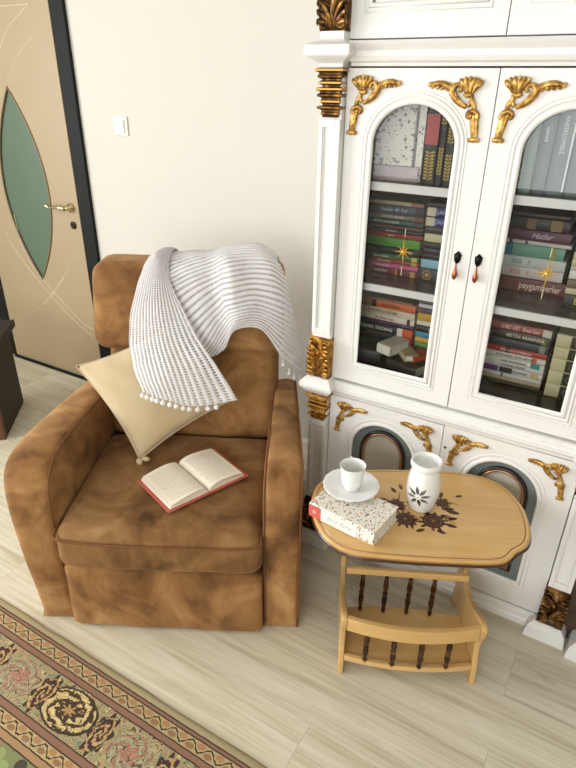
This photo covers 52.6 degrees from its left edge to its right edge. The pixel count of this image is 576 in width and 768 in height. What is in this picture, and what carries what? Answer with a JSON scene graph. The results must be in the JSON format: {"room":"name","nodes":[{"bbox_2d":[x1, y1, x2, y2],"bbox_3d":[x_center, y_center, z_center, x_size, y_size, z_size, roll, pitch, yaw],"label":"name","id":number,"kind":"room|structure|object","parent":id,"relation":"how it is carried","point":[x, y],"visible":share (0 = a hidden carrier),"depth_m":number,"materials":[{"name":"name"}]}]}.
{"room":"living room","nodes":[
{"label":"living room","id":0,"kind":"room"},
{"bbox_2d":[65,0,320,438],"bbox_3d":[0.441,-0.812,2.188,6.800,2.750,0.100,16,31,27],"label":"wall","id":1,"kind":"structure","parent":0,"point":[219,100],"depth_m":2.53,"materials":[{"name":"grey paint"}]},
{"bbox_2d":[0,0,110,380],"bbox_3d":[-1.471,-1.053,3.225,1.024,2.180,0.071,16,31,27],"label":"door","id":2,"kind":"structure","parent":1,"relation":"in","point":[49,249],"depth_m":3.17,"materials":[{"name":"beige wood"}]},
{"bbox_2d":[113,116,128,135],"bbox_3d":[-0.783,-1.206,2.726,0.084,0.084,0.017,16,31,27],"label":"light switch","id":3,"kind":"object","parent":1,"relation":"attached to","point":[120,122],"visible":1,"depth_m":2.72,"materials":[{"name":"white plastic"}]},
{"bbox_2d":[301,437,307,453],"bbox_3d":[-0.315,0.196,3.126,1.630,0.080,0.014,16,31,27],"label":"baseboard","id":4,"kind":"structure","parent":1,"relation":"attached to","point":[304,440],"depth_m":2.91,"materials":[{"name":"beige paint"}]},
{"bbox_2d":[0,354,575,767],"bbox_3d":[-0.794,1.381,1.011,6.800,0.100,4.869,16,31,27],"label":"floor","id":5,"kind":"structure","parent":0,"point":[277,695],"depth_m":1.81,"materials":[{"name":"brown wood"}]},
{"bbox_2d":[0,320,23,439],"bbox_3d":[-1.684,-0.013,3.039,0.475,0.495,0.457,-4,28,-9],"label":"base cabinet","id":6,"kind":"object","parent":5,"relation":"on","point":[11,399],"visible":1,"depth_m":3.09,"materials":[{"name":"brown wood"}]},
{"bbox_2d":[0,598,267,767],"bbox_3d":[-1.053,1.260,1.118,4.600,0.010,1.903,16,31,27],"label":"rug","id":7,"kind":"object","parent":5,"relation":"on","point":[61,706],"visible":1,"depth_m":1.69,"materials":[{"name":"multicoloured carpet"}]},
{"bbox_2d":[4,254,303,631],"bbox_3d":[-0.397,0.149,2.144,0.926,1.061,1.017,2,27,2],"label":"armchair","id":8,"kind":"object","parent":5,"relation":"on","point":[97,547],"visible":0.72,"depth_m":1.90,"materials":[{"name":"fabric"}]},
{"bbox_2d":[76,326,230,464],"bbox_3d":[-0.459,0.037,2.092,0.527,0.419,0.238,-10,29,-21],"label":"throw pillow","id":9,"kind":"object","parent":8,"relation":"on","point":[146,423],"visible":0.65,"depth_m":2.04,"materials":[{"name":"fabric"}]},
{"bbox_2d":[56,434,266,572],"bbox_3d":[-0.390,0.394,2.057,0.658,0.199,0.640,2,27,2],"label":"seat cushion","id":10,"kind":"object","parent":8,"relation":"on","point":[107,522],"depth_m":1.84,"materials":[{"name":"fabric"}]},
{"bbox_2d":[137,449,248,512],"bbox_3d":[-0.322,0.309,1.971,0.310,0.027,0.212,-20,34,-35],"label":"open book","id":11,"kind":"object","parent":8,"relation":"on","point":[174,486],"visible":1,"depth_m":1.95,"materials":[{"name":"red paper"}]},
{"bbox_2d":[111,348,276,437],"bbox_3d":[-0.368,-0.021,2.302,0.648,0.425,0.267,2,27,2],"label":"cushion","id":12,"kind":"object","parent":8,"relation":"on","point":[251,373],"depth_m":2.23,"materials":[{"name":"fabric"}]},
{"bbox_2d":[129,243,301,411],"bbox_3d":[-0.251,-0.230,2.147,0.623,0.513,0.663,2,27,2],"label":"knitted throw","id":13,"kind":"object","parent":8,"relation":"on","point":[227,251],"visible":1,"depth_m":2.05,"materials":[{"name":"white fabric"}]},
{"bbox_2d":[310,470,531,683],"bbox_3d":[0.377,0.611,1.824,0.647,0.552,0.437,3,27,4],"label":"table","id":14,"kind":"object","parent":5,"relation":"on","point":[474,521],"visible":0.85,"depth_m":1.73,"materials":[{"name":"brown wood"}]},
{"bbox_2d":[309,489,398,545],"bbox_3d":[0.185,0.361,1.655,0.210,0.045,0.142,20,33,32],"label":"book","id":15,"kind":"object","parent":14,"relation":"on","point":[367,521],"visible":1,"depth_m":1.62,"materials":[{"name":"paper"}]},
{"bbox_2d":[323,469,379,501],"bbox_3d":[0.185,0.299,1.707,0.166,0.017,0.166,16,31,27],"label":"saucer","id":16,"kind":"object","parent":15,"relation":"on","point":[332,482],"visible":0.67,"depth_m":1.70,"materials":[{"name":"white ceramic"}]},
{"bbox_2d":[340,456,365,492],"bbox_3d":[0.190,0.265,1.694,0.076,0.082,0.091,16,31,27],"label":"cup","id":17,"kind":"object","parent":16,"relation":"on","point":[352,469],"visible":1,"depth_m":1.68,"materials":[{"name":"white ceramic"}]},
{"bbox_2d":[406,452,442,512],"bbox_3d":[0.391,0.285,1.677,0.098,0.160,0.098,16,31,27],"label":"vase","id":18,"kind":"object","parent":14,"relation":"on","point":[423,482],"visible":1,"depth_m":1.65,"materials":[{"name":"white ceramic"}]},
{"bbox_2d":[299,0,575,649],"bbox_3d":[0.622,-0.394,1.817,1.028,2.350,0.570,16,31,27],"label":"bookcase","id":19,"kind":"object","parent":5,"relation":"on","point":[496,70],"visible":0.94,"depth_m":1.70,"materials":[{"name":"white paint"}]},
{"bbox_2d":[357,339,381,363],"bbox_3d":[0.269,-0.114,2.033,0.110,0.050,0.085,10,29,17],"label":"book","id":20,"kind":"object","parent":19,"relation":"on","point":[367,349],"visible":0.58,"depth_m":2.00,"materials":[{"name":"black paper"}]},
{"bbox_2d":[374,0,407,1],"bbox_3d":[0.349,-1.142,1.345,0.288,0.434,0.004,16,31,27],"label":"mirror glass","id":21,"kind":"object","parent":19,"relation":"attached to","point":[374,0],"depth_m":1.48,"materials":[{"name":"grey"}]},
{"bbox_2d":[364,264,419,278],"bbox_3d":[0.370,-0.405,1.993,0.204,0.021,0.153,16,31,27],"label":"book","id":22,"kind":"object","parent":19,"relation":"on","point":[405,273],"visible":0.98,"depth_m":1.93,"materials":[{"name":"red paper"}]},
{"bbox_2d":[364,259,420,271],"bbox_3d":[0.370,-0.421,1.985,0.204,0.015,0.157,16,31,27],"label":"book","id":23,"kind":"object","parent":22,"relation":"on","point":[370,262],"visible":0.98,"depth_m":1.92,"materials":[{"name":"pink paper"}]},
{"bbox_2d":[365,255,420,267],"bbox_3d":[0.371,-0.435,1.979,0.204,0.015,0.154,16,31,27],"label":"book","id":24,"kind":"object","parent":23,"relation":"on","point":[375,258],"visible":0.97,"depth_m":1.92,"materials":[{"name":"red paper"}]},
{"bbox_2d":[365,250,421,262],"bbox_3d":[0.366,-0.446,1.966,0.204,0.016,0.145,16,31,26],"label":"book","id":25,"kind":"object","parent":24,"relation":"on","point":[369,253],"visible":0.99,"depth_m":1.91,"materials":[{"name":"green paper"}]},
{"bbox_2d":[365,243,422,257],"bbox_3d":[0.366,-0.463,1.957,0.204,0.024,0.143,16,31,26],"label":"book","id":26,"kind":"object","parent":25,"relation":"on","point":[370,247],"visible":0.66,"depth_m":1.90,"materials":[{"name":"black paper"}]},
{"bbox_2d":[366,234,423,250],"bbox_3d":[0.368,-0.489,1.948,0.201,0.029,0.151,16,31,27],"label":"book","id":27,"kind":"object","parent":26,"relation":"on","point":[372,239],"visible":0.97,"depth_m":1.89,"materials":[{"name":"green paper"}]},
{"bbox_2d":[367,229,424,240],"bbox_3d":[0.371,-0.510,1.938,0.204,0.016,0.150,16,31,27],"label":"book","id":28,"kind":"object","parent":27,"relation":"on","point":[369,231],"visible":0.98,"depth_m":1.88,"materials":[{"name":"red paper"}]},
{"bbox_2d":[367,226,424,235],"bbox_3d":[0.369,-0.520,1.929,0.204,0.011,0.146,16,31,27],"label":"book","id":29,"kind":"object","parent":28,"relation":"on","point":[368,227],"visible":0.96,"depth_m":1.87,"materials":[{"name":"grey paper"}]},
{"bbox_2d":[367,221,425,232],"bbox_3d":[0.371,-0.534,1.929,0.204,0.012,0.159,16,31,26],"label":"book","id":30,"kind":"object","parent":29,"relation":"on","point":[375,224],"visible":0.34,"depth_m":1.86,"materials":[{"name":"brown paper"}]},
{"bbox_2d":[368,216,425,227],"bbox_3d":[0.371,-0.546,1.919,0.204,0.017,0.148,16,31,27],"label":"book","id":31,"kind":"object","parent":30,"relation":"on","point":[370,218],"visible":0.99,"depth_m":1.86,"materials":[{"name":"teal paper"}]},
{"bbox_2d":[368,211,425,222],"bbox_3d":[0.370,-0.560,1.910,0.204,0.016,0.144,16,31,27],"label":"book","id":32,"kind":"object","parent":31,"relation":"on","point":[370,213],"visible":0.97,"depth_m":1.85,"materials":[{"name":"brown paper"}]},
{"bbox_2d":[368,202,427,217],"bbox_3d":[0.370,-0.580,1.901,0.204,0.028,0.146,15,31,26],"label":"book","id":33,"kind":"object","parent":32,"relation":"on","point":[374,207],"visible":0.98,"depth_m":1.84,"materials":[{"name":"grey paper"}]},
{"bbox_2d":[369,192,436,207],"bbox_3d":[0.368,-0.598,1.891,0.200,0.012,0.145,16,31,27],"label":"book","id":34,"kind":"object","parent":33,"relation":"on","point":[417,201],"visible":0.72,"depth_m":1.86,"materials":[{"name":"beige paper"}]},
{"bbox_2d":[371,164,419,182],"bbox_3d":[0.327,-0.652,1.779,0.190,0.042,0.140,16,31,27],"label":"book","id":35,"kind":"object","parent":19,"relation":"on","point":[378,171],"visible":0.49,"depth_m":1.71,"materials":[{"name":"grey paper"}]},
{"bbox_2d":[372,105,420,166],"bbox_3d":[0.325,-0.770,1.716,0.156,0.225,0.126,16,31,27],"label":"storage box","id":36,"kind":"object","parent":35,"relation":"on","point":[396,136],"visible":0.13,"depth_m":1.68,"materials":[{"name":"white cardboard"}]},
{"bbox_2d":[386,354,425,376],"bbox_3d":[0.407,-0.065,1.957,0.095,0.036,0.120,-20,34,-35],"label":"book","id":37,"kind":"object","parent":19,"relation":"on","point":[395,362],"visible":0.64,"depth_m":1.92,"materials":[{"name":"black paper"}]},
{"bbox_2d":[398,345,418,361],"bbox_3d":[0.400,-0.106,1.970,0.050,0.020,0.100,-3,28,-7],"label":"book","id":38,"kind":"object","parent":37,"relation":"on","point":[406,354],"visible":0.76,"depth_m":1.94,"materials":[{"name":"beige paper"}]},
{"bbox_2d":[377,335,409,356],"bbox_3d":[0.355,-0.129,1.968,0.105,0.034,0.056,-21,34,-36],"label":"book","id":39,"kind":"object","parent":38,"relation":"on","point":[391,346],"visible":1,"depth_m":1.95,"materials":[{"name":"white paper"}]},
{"bbox_2d":[412,349,426,362],"bbox_3d":[0.439,-0.094,1.953,0.075,0.018,0.055,-9,29,-19],"label":"book","id":40,"kind":"object","parent":37,"relation":"on","point":[422,353],"visible":0.67,"depth_m":1.93,"materials":[{"name":"brown paper"}]},
{"bbox_2d":[415,105,428,181],"bbox_3d":[0.407,-0.720,1.697,0.021,0.240,0.120,16,31,27],"label":"book","id":41,"kind":"object","parent":19,"relation":"on","point":[424,109],"visible":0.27,"depth_m":1.65,"materials":[{"name":"white paper"}]},
{"bbox_2d":[419,267,437,281],"bbox_3d":[0.521,-0.370,1.909,0.135,0.041,0.159,16,31,26],"label":"book","id":42,"kind":"object","parent":19,"relation":"on","point":[428,274],"visible":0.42,"depth_m":1.87,"materials":[{"name":"grey paper"}]},
{"bbox_2d":[421,258,438,269],"bbox_3d":[0.520,-0.398,1.889,0.135,0.028,0.145,16,31,27],"label":"book","id":43,"kind":"object","parent":42,"relation":"on","point":[426,263],"visible":0.22,"depth_m":1.85,"materials":[{"name":"blue paper"}]},
{"bbox_2d":[422,252,439,260],"bbox_3d":[0.522,-0.422,1.883,0.135,0.019,0.152,16,31,26],"label":"book","id":44,"kind":"object","parent":43,"relation":"on","point":[425,255],"visible":0.04,"depth_m":1.84,"materials":[{"name":"black paper"}]},
{"bbox_2d":[423,247,440,253],"bbox_3d":[0.524,-0.438,1.875,0.135,0.016,0.155,16,31,27],"label":"book","id":45,"kind":"object","parent":44,"relation":"on","point":[425,249],"visible":0.02,"depth_m":1.84,"materials":[{"name":"grey paper"}]},
{"bbox_2d":[423,241,440,248],"bbox_3d":[0.525,-0.454,1.869,0.135,0.018,0.161,16,31,27],"label":"book","id":46,"kind":"object","parent":45,"relation":"on","point":[427,244],"visible":0.03,"depth_m":1.83,"materials":[{"name":"grey paper"}]},
{"bbox_2d":[424,233,442,242],"bbox_3d":[0.526,-0.475,1.860,0.135,0.026,0.157,16,31,27],"label":"book","id":47,"kind":"object","parent":46,"relation":"on","point":[429,237],"visible":0.22,"depth_m":1.82,"materials":[{"name":"beige paper"}]},
{"bbox_2d":[425,226,442,234],"bbox_3d":[0.524,-0.495,1.846,0.135,0.022,0.150,16,31,26],"label":"book","id":48,"kind":"object","parent":47,"relation":"on","point":[429,229],"visible":0.02,"depth_m":1.81,"materials":[{"name":"grey paper"}]},
{"bbox_2d":[426,216,444,227],"bbox_3d":[0.523,-0.517,1.833,0.135,0.029,0.153,16,31,26],"label":"book","id":49,"kind":"object","parent":48,"relation":"on","point":[430,220],"visible":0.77,"depth_m":1.79,"materials":[{"name":"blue paper"}]},
{"bbox_2d":[427,206,445,217],"bbox_3d":[0.523,-0.543,1.819,0.135,0.029,0.144,16,31,26],"label":"book","id":50,"kind":"object","parent":49,"relation":"on","point":[432,211],"visible":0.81,"depth_m":1.78,"materials":[{"name":"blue paper"}]},
{"bbox_2d":[428,197,446,207],"bbox_3d":[0.522,-0.561,1.805,0.135,0.015,0.143,16,31,27],"label":"book","id":51,"kind":"object","parent":50,"relation":"on","point":[440,202],"visible":0.29,"depth_m":1.78,"materials":[{"name":"grey paper"}]},
{"bbox_2d":[420,107,441,183],"bbox_3d":[0.438,-0.723,1.681,0.040,0.262,0.142,16,31,27],"label":"book","id":52,"kind":"object","parent":19,"relation":"on","point":[434,120],"visible":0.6,"depth_m":1.64,"materials":[{"name":"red paper"}]},
{"bbox_2d":[434,115,448,184],"bbox_3d":[0.464,-0.716,1.667,0.020,0.262,0.142,16,31,27],"label":"book","id":53,"kind":"object","parent":19,"relation":"on","point":[444,124],"visible":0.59,"depth_m":1.63,"materials":[{"name":"black paper"}]},
{"bbox_2d":[441,124,454,185],"bbox_3d":[0.485,-0.703,1.660,0.026,0.245,0.142,16,31,27],"label":"book","id":54,"kind":"object","parent":19,"relation":"on","point":[449,150],"visible":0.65,"depth_m":1.63,"materials":[{"name":"black paper"}]},
{"bbox_2d":[481,373,546,391],"bbox_3d":[0.744,-0.028,1.918,0.180,0.014,0.141,16,31,27],"label":"book","id":55,"kind":"object","parent":19,"relation":"on","point":[535,389],"visible":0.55,"depth_m":1.86,"materials":[{"name":"brown paper"}]},
{"bbox_2d":[482,371,546,387],"bbox_3d":[0.745,-0.041,1.915,0.180,0.012,0.150,16,31,27],"label":"book","id":56,"kind":"object","parent":55,"relation":"on","point":[483,373],"visible":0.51,"depth_m":1.86,"materials":[{"name":"beige paper"}]},
{"bbox_2d":[483,367,548,384],"bbox_3d":[0.747,-0.054,1.911,0.180,0.014,0.158,16,31,27],"label":"book","id":57,"kind":"object","parent":56,"relation":"on","point":[508,375],"visible":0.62,"depth_m":1.85,"materials":[{"name":"grey paper"}]},
{"bbox_2d":[483,358,550,380],"bbox_3d":[0.748,-0.068,1.903,0.180,0.019,0.155,16,31,27],"label":"book","id":58,"kind":"object","parent":57,"relation":"on","point":[504,369],"visible":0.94,"depth_m":1.84,"materials":[{"name":"grey paper"}]},
{"bbox_2d":[484,358,549,374],"bbox_3d":[0.745,-0.083,1.893,0.180,0.016,0.148,16,31,27],"label":"book","id":59,"kind":"object","parent":58,"relation":"on","point":[491,361],"visible":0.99,"depth_m":1.84,"materials":[{"name":"grey paper"}]},
{"bbox_2d":[485,349,552,370],"bbox_3d":[0.745,-0.097,1.883,0.180,0.017,0.154,16,31,27],"label":"book","id":60,"kind":"object","parent":59,"relation":"on","point":[530,365],"visible":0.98,"depth_m":1.82,"materials":[{"name":"white paper"}]},
{"bbox_2d":[486,344,553,364],"bbox_3d":[0.748,-0.115,1.880,0.180,0.017,0.159,16,31,27],"label":"book","id":61,"kind":"object","parent":60,"relation":"on","point":[490,351],"visible":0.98,"depth_m":1.82,"materials":[{"name":"beige paper"}]},
{"bbox_2d":[487,343,552,359],"bbox_3d":[0.746,-0.129,1.870,0.180,0.018,0.152,15,31,26],"label":"book","id":62,"kind":"object","parent":61,"relation":"on","point":[489,345],"visible":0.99,"depth_m":1.81,"materials":[{"name":"red paper"}]},
{"bbox_2d":[488,335,554,354],"bbox_3d":[0.746,-0.148,1.857,0.180,0.027,0.148,16,31,27],"label":"book","id":63,"kind":"object","parent":62,"relation":"on","point":[507,342],"visible":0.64,"depth_m":1.80,"materials":[{"name":"grey paper"}]},
{"bbox_2d":[489,326,557,346],"bbox_3d":[0.747,-0.173,1.845,0.180,0.027,0.149,16,31,27],"label":"book","id":64,"kind":"object","parent":63,"relation":"on","point":[523,337],"visible":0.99,"depth_m":1.79,"materials":[{"name":"grey paper"}]},
{"bbox_2d":[491,314,556,338],"bbox_3d":[0.743,-0.194,1.828,0.180,0.026,0.144,16,31,27],"label":"book","id":65,"kind":"object","parent":64,"relation":"on","point":[545,330],"visible":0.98,"depth_m":1.78,"materials":[{"name":"red paper"}]},
{"bbox_2d":[518,122,542,192],"bbox_3d":[0.672,-0.660,1.565,0.030,0.262,0.150,16,31,27],"label":"book","id":66,"kind":"object","parent":19,"relation":"on","point":[532,144],"visible":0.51,"depth_m":1.53,"materials":[{"name":"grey paper"}]},
{"bbox_2d":[498,271,569,297],"bbox_3d":[0.777,-0.325,1.825,0.192,0.044,0.156,16,31,27],"label":"book","id":67,"kind":"object","parent":19,"relation":"on","point":[534,286],"visible":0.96,"depth_m":1.77,"materials":[{"name":"red paper"}]},
{"bbox_2d":[501,261,571,283],"bbox_3d":[0.771,-0.361,1.811,0.176,0.032,0.158,16,31,27],"label":"book","id":68,"kind":"object","parent":67,"relation":"on","point":[511,270],"visible":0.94,"depth_m":1.76,"materials":[{"name":"beige paper"}]},
{"bbox_2d":[502,252,572,272],"bbox_3d":[0.767,-0.387,1.793,0.176,0.032,0.144,16,31,26],"label":"book","id":69,"kind":"object","parent":68,"relation":"on","point":[522,261],"visible":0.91,"depth_m":1.74,"materials":[{"name":"grey paper"}]},
{"bbox_2d":[504,242,569,261],"bbox_3d":[0.767,-0.421,1.784,0.167,0.037,0.158,16,31,27],"label":"book","id":70,"kind":"object","parent":69,"relation":"on","point":[519,249],"visible":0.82,"depth_m":1.72,"materials":[{"name":"green paper"}]},
{"bbox_2d":[506,238,575,249],"bbox_3d":[0.771,-0.440,1.766,0.181,0.011,0.154,16,31,27],"label":"book","id":71,"kind":"object","parent":70,"relation":"on","point":[514,240],"visible":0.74,"depth_m":1.71,"materials":[{"name":"grey paper"}]},
{"bbox_2d":[507,225,575,245],"bbox_3d":[0.770,-0.459,1.757,0.176,0.032,0.152,16,31,27],"label":"book","id":72,"kind":"object","parent":71,"relation":"on","point":[517,233],"visible":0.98,"depth_m":1.70,"materials":[{"name":"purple paper"}]},
{"bbox_2d":[509,215,575,233],"bbox_3d":[0.763,-0.489,1.742,0.166,0.034,0.143,16,31,27],"label":"book","id":73,"kind":"object","parent":72,"relation":"on","point":[541,224],"visible":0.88,"depth_m":1.69,"materials":[{"name":"black paper"}]},
{"bbox_2d":[511,205,575,221],"bbox_3d":[0.764,-0.512,1.734,0.162,0.014,0.145,16,31,27],"label":"book","id":74,"kind":"object","parent":73,"relation":"on","point":[521,210],"visible":0.88,"depth_m":1.70,"materials":[{"name":"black paper"}]},
{"bbox_2d":[530,113,560,193],"bbox_3d":[0.700,-0.655,1.547,0.036,0.270,0.152,16,31,27],"label":"book","id":75,"kind":"object","parent":19,"relation":"on","point":[550,126],"visible":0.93,"depth_m":1.51,"materials":[{"name":"grey paper"}]},
{"bbox_2d":[543,382,566,399],"bbox_3d":[0.891,0.001,1.833,0.135,0.044,0.163,16,31,27],"label":"book","id":76,"kind":"object","parent":19,"relation":"on","point":[553,390],"visible":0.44,"depth_m":1.79,"materials":[{"name":"beige paper"}]},
{"bbox_2d":[546,369,569,386],"bbox_3d":[0.892,-0.038,1.812,0.135,0.044,0.163,16,31,27],"label":"book","id":77,"kind":"object","parent":76,"relation":"on","point":[555,377],"visible":0.44,"depth_m":1.77,"materials":[{"name":"beige paper"}]},
{"bbox_2d":[550,357,573,373],"bbox_3d":[0.892,-0.076,1.793,0.135,0.040,0.163,16,31,27],"label":"book","id":78,"kind":"object","parent":77,"relation":"on","point":[557,364],"visible":0.46,"depth_m":1.75,"materials":[{"name":"beige paper"}]},
{"bbox_2d":[552,346,575,360],"bbox_3d":[0.893,-0.110,1.775,0.135,0.036,0.163,16,31,27],"label":"book","id":79,"kind":"object","parent":78,"relation":"on","point":[559,352],"visible":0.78,"depth_m":1.73,"materials":[{"name":"beige paper"}]},
{"bbox_2d":[555,326,575,349],"bbox_3d":[0.893,-0.144,1.757,0.135,0.040,0.163,16,31,27],"label":"book","id":80,"kind":"object","parent":79,"relation":"on","point":[566,338],"visible":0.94,"depth_m":1.72,"materials":[{"name":"beige paper"}]},
{"bbox_2d":[544,110,575,195],"bbox_3d":[0.736,-0.646,1.528,0.046,0.272,0.152,16,31,27],"label":"book","id":81,"kind":"object","parent":19,"relation":"on","point":[565,139],"visible":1,"depth_m":1.49,"materials":[{"name":"grey paper"}]},
{"bbox_2d":[562,293,575,307],"bbox_3d":[0.888,-0.250,1.690,0.150,0.037,0.143,16,31,27],"label":"book","id":82,"kind":"object","parent":19,"relation":"on","point":[569,300],"visible":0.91,"depth_m":1.66,"materials":[{"name":"black paper"}]},
{"bbox_2d":[565,287,575,294],"bbox_3d":[0.891,-0.276,1.681,0.150,0.018,0.150,16,31,27],"label":"book","id":83,"kind":"object","parent":82,"relation":"on","point":[568,290],"visible":0.58,"depth_m":1.65,"materials":[{"name":"beige paper"}]},
{"bbox_2d":[566,278,575,288],"bbox_3d":[0.893,-0.296,1.672,0.150,0.025,0.157,16,31,27],"label":"book","id":84,"kind":"object","parent":83,"relation":"on","point":[571,283],"visible":0.67,"depth_m":1.64,"materials":[{"name":"brown paper"}]},
{"bbox_2d":[569,270,575,278],"bbox_3d":[0.893,-0.319,1.661,0.150,0.025,0.153,16,31,27],"label":"book","id":85,"kind":"object","parent":84,"relation":"on","point":[572,275],"visible":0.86,"depth_m":1.63,"materials":[{"name":"white paper"}]},
{"bbox_2d":[563,140,575,196],"bbox_3d":[0.777,-0.634,1.506,0.046,0.272,0.152,16,31,27],"label":"book","id":86,"kind":"object","parent":19,"relation":"on","point":[570,187],"visible":1,"depth_m":1.50,"materials":[{"name":"grey paper"}]},
{"bbox_3d":[0.368,-0.143,2.123,0.212,0.021,0.148,16,31,27],"label":"book","id":87,"kind":"object","parent":19,"relation":"on","visible":0},
{"bbox_2d":[359,335,413,348],"bbox_3d":[0.368,-0.167,2.111,0.212,0.031,0.152,16,31,27],"label":"book","id":88,"kind":"object","parent":87,"relation":"on","point":[360,336],"visible":0.13,"depth_m":2.07,"materials":[{"name":"black paper"}]},
{"bbox_2d":[359,328,414,345],"bbox_3d":[0.367,-0.194,2.097,0.212,0.029,0.142,15,31,26],"label":"book","id":89,"kind":"object","parent":88,"relation":"on","point":[364,332],"visible":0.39,"depth_m":2.05,"materials":[{"name":"black paper"}]},
{"bbox_2d":[360,319,415,338],"bbox_3d":[0.368,-0.221,2.082,0.212,0.031,0.150,16,31,27],"label":"book","id":90,"kind":"object","parent":89,"relation":"on","point":[371,325],"visible":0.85,"depth_m":2.02,"materials":[{"name":"black paper"}]},
{"bbox_2d":[360,316,415,329],"bbox_3d":[0.371,-0.242,2.077,0.212,0.010,0.153,16,31,27],"label":"book","id":91,"kind":"object","parent":90,"relation":"on","point":[361,317],"visible":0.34,"depth_m":2.01,"materials":[{"name":"purple paper"}]},
{"bbox_2d":[361,310,416,326],"bbox_3d":[0.371,-0.256,2.069,0.212,0.022,0.152,16,31,27],"label":"book","id":92,"kind":"object","parent":91,"relation":"on","point":[364,313],"visible":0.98,"depth_m":2.00,"materials":[{"name":"beige paper"}]},
{"bbox_2d":[361,304,417,320],"bbox_3d":[0.370,-0.275,2.055,0.212,0.023,0.145,16,31,27],"label":"book","id":93,"kind":"object","parent":92,"relation":"on","point":[365,307],"visible":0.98,"depth_m":1.99,"materials":[{"name":"beige paper"}]},
{"bbox_2d":[361,296,418,313],"bbox_3d":[0.369,-0.296,2.042,0.212,0.027,0.142,16,31,27],"label":"book","id":94,"kind":"object","parent":93,"relation":"on","point":[365,300],"visible":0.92,"depth_m":1.98,"materials":[{"name":"orange paper"}]},
{"bbox_2d":[362,290,418,305],"bbox_3d":[0.365,-0.315,2.037,0.201,0.008,0.145,16,31,27],"label":"book","id":95,"kind":"object","parent":94,"relation":"on","point":[366,293],"visible":0.38,"depth_m":1.99,"materials":[{"name":"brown paper"}]},
{"bbox_3d":[0.523,-0.103,2.040,0.131,0.029,0.141,16,31,27],"label":"book","id":96,"kind":"object","parent":19,"relation":"on","visible":0},
{"bbox_2d":[414,345,426,349],"bbox_3d":[0.525,-0.131,2.030,0.131,0.029,0.150,16,31,27],"label":"book","id":97,"kind":"object","parent":96,"relation":"on","point":[415,347],"visible":0.09,"depth_m":1.99,"materials":[{"name":"black paper"}]},
{"bbox_2d":[414,341,427,347],"bbox_3d":[0.527,-0.152,2.021,0.131,0.016,0.157,16,31,27],"label":"book","id":98,"kind":"object","parent":97,"relation":"on","point":[416,343],"visible":0.2,"depth_m":1.98,"materials":[{"name":"green paper"}]},
{"bbox_2d":[415,336,428,343],"bbox_3d":[0.528,-0.167,2.013,0.131,0.018,0.153,16,31,27],"label":"book","id":99,"kind":"object","parent":98,"relation":"on","point":[419,339],"visible":0.2,"depth_m":1.98,"materials":[{"name":"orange paper"}]},
{"bbox_2d":[415,331,428,338],"bbox_3d":[0.526,-0.183,2.002,0.131,0.021,0.146,16,31,27],"label":"book","id":100,"kind":"object","parent":99,"relation":"on","point":[418,333],"visible":0.2,"depth_m":1.97,"materials":[{"name":"teal paper"}]},
{"bbox_2d":[416,324,429,332],"bbox_3d":[0.525,-0.202,1.990,0.131,0.022,0.154,16,31,27],"label":"book","id":101,"kind":"object","parent":100,"relation":"on","point":[421,328],"visible":0.12,"depth_m":1.95,"materials":[{"name":"black paper"}]},
{"bbox_2d":[417,320,430,326],"bbox_3d":[0.528,-0.222,1.986,0.131,0.017,0.157,16,31,27],"label":"book","id":102,"kind":"object","parent":101,"relation":"on","point":[419,322],"visible":0.2,"depth_m":1.94,"materials":[{"name":"beige paper"}]},
{"bbox_2d":[417,312,431,321],"bbox_3d":[0.526,-0.240,1.974,0.131,0.026,0.150,15,31,26],"label":"book","id":103,"kind":"object","parent":102,"relation":"on","point":[421,316],"visible":0.2,"depth_m":1.94,"materials":[{"name":"yellow paper"}]},
{"bbox_2d":[418,307,432,314],"bbox_3d":[0.526,-0.258,1.961,0.131,0.017,0.148,16,31,27],"label":"book","id":104,"kind":"object","parent":103,"relation":"on","point":[422,310],"visible":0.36,"depth_m":1.92,"materials":[{"name":"purple paper"}]},
{"bbox_2d":[419,303,432,309],"bbox_3d":[0.527,-0.273,1.955,0.131,0.015,0.147,16,31,27],"label":"book","id":105,"kind":"object","parent":104,"relation":"on","point":[420,304],"visible":0.2,"depth_m":1.92,"materials":[{"name":"grey paper"}]},
{"bbox_2d":[419,300,433,305],"bbox_3d":[0.523,-0.283,1.944,0.131,0.014,0.142,16,31,27],"label":"book","id":106,"kind":"object","parent":105,"relation":"on","point":[420,301],"visible":0.13,"depth_m":1.91,"materials":[{"name":"grey paper"}]},
{"bbox_2d":[564,579,575,662],"bbox_3d":[1.249,-0.186,1.487,0.516,2.300,0.578,16,31,27],"label":"bookcase","id":107,"kind":"object","parent":5,"relation":"on","point":[570,620],"visible":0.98,"depth_m":1.91,"materials":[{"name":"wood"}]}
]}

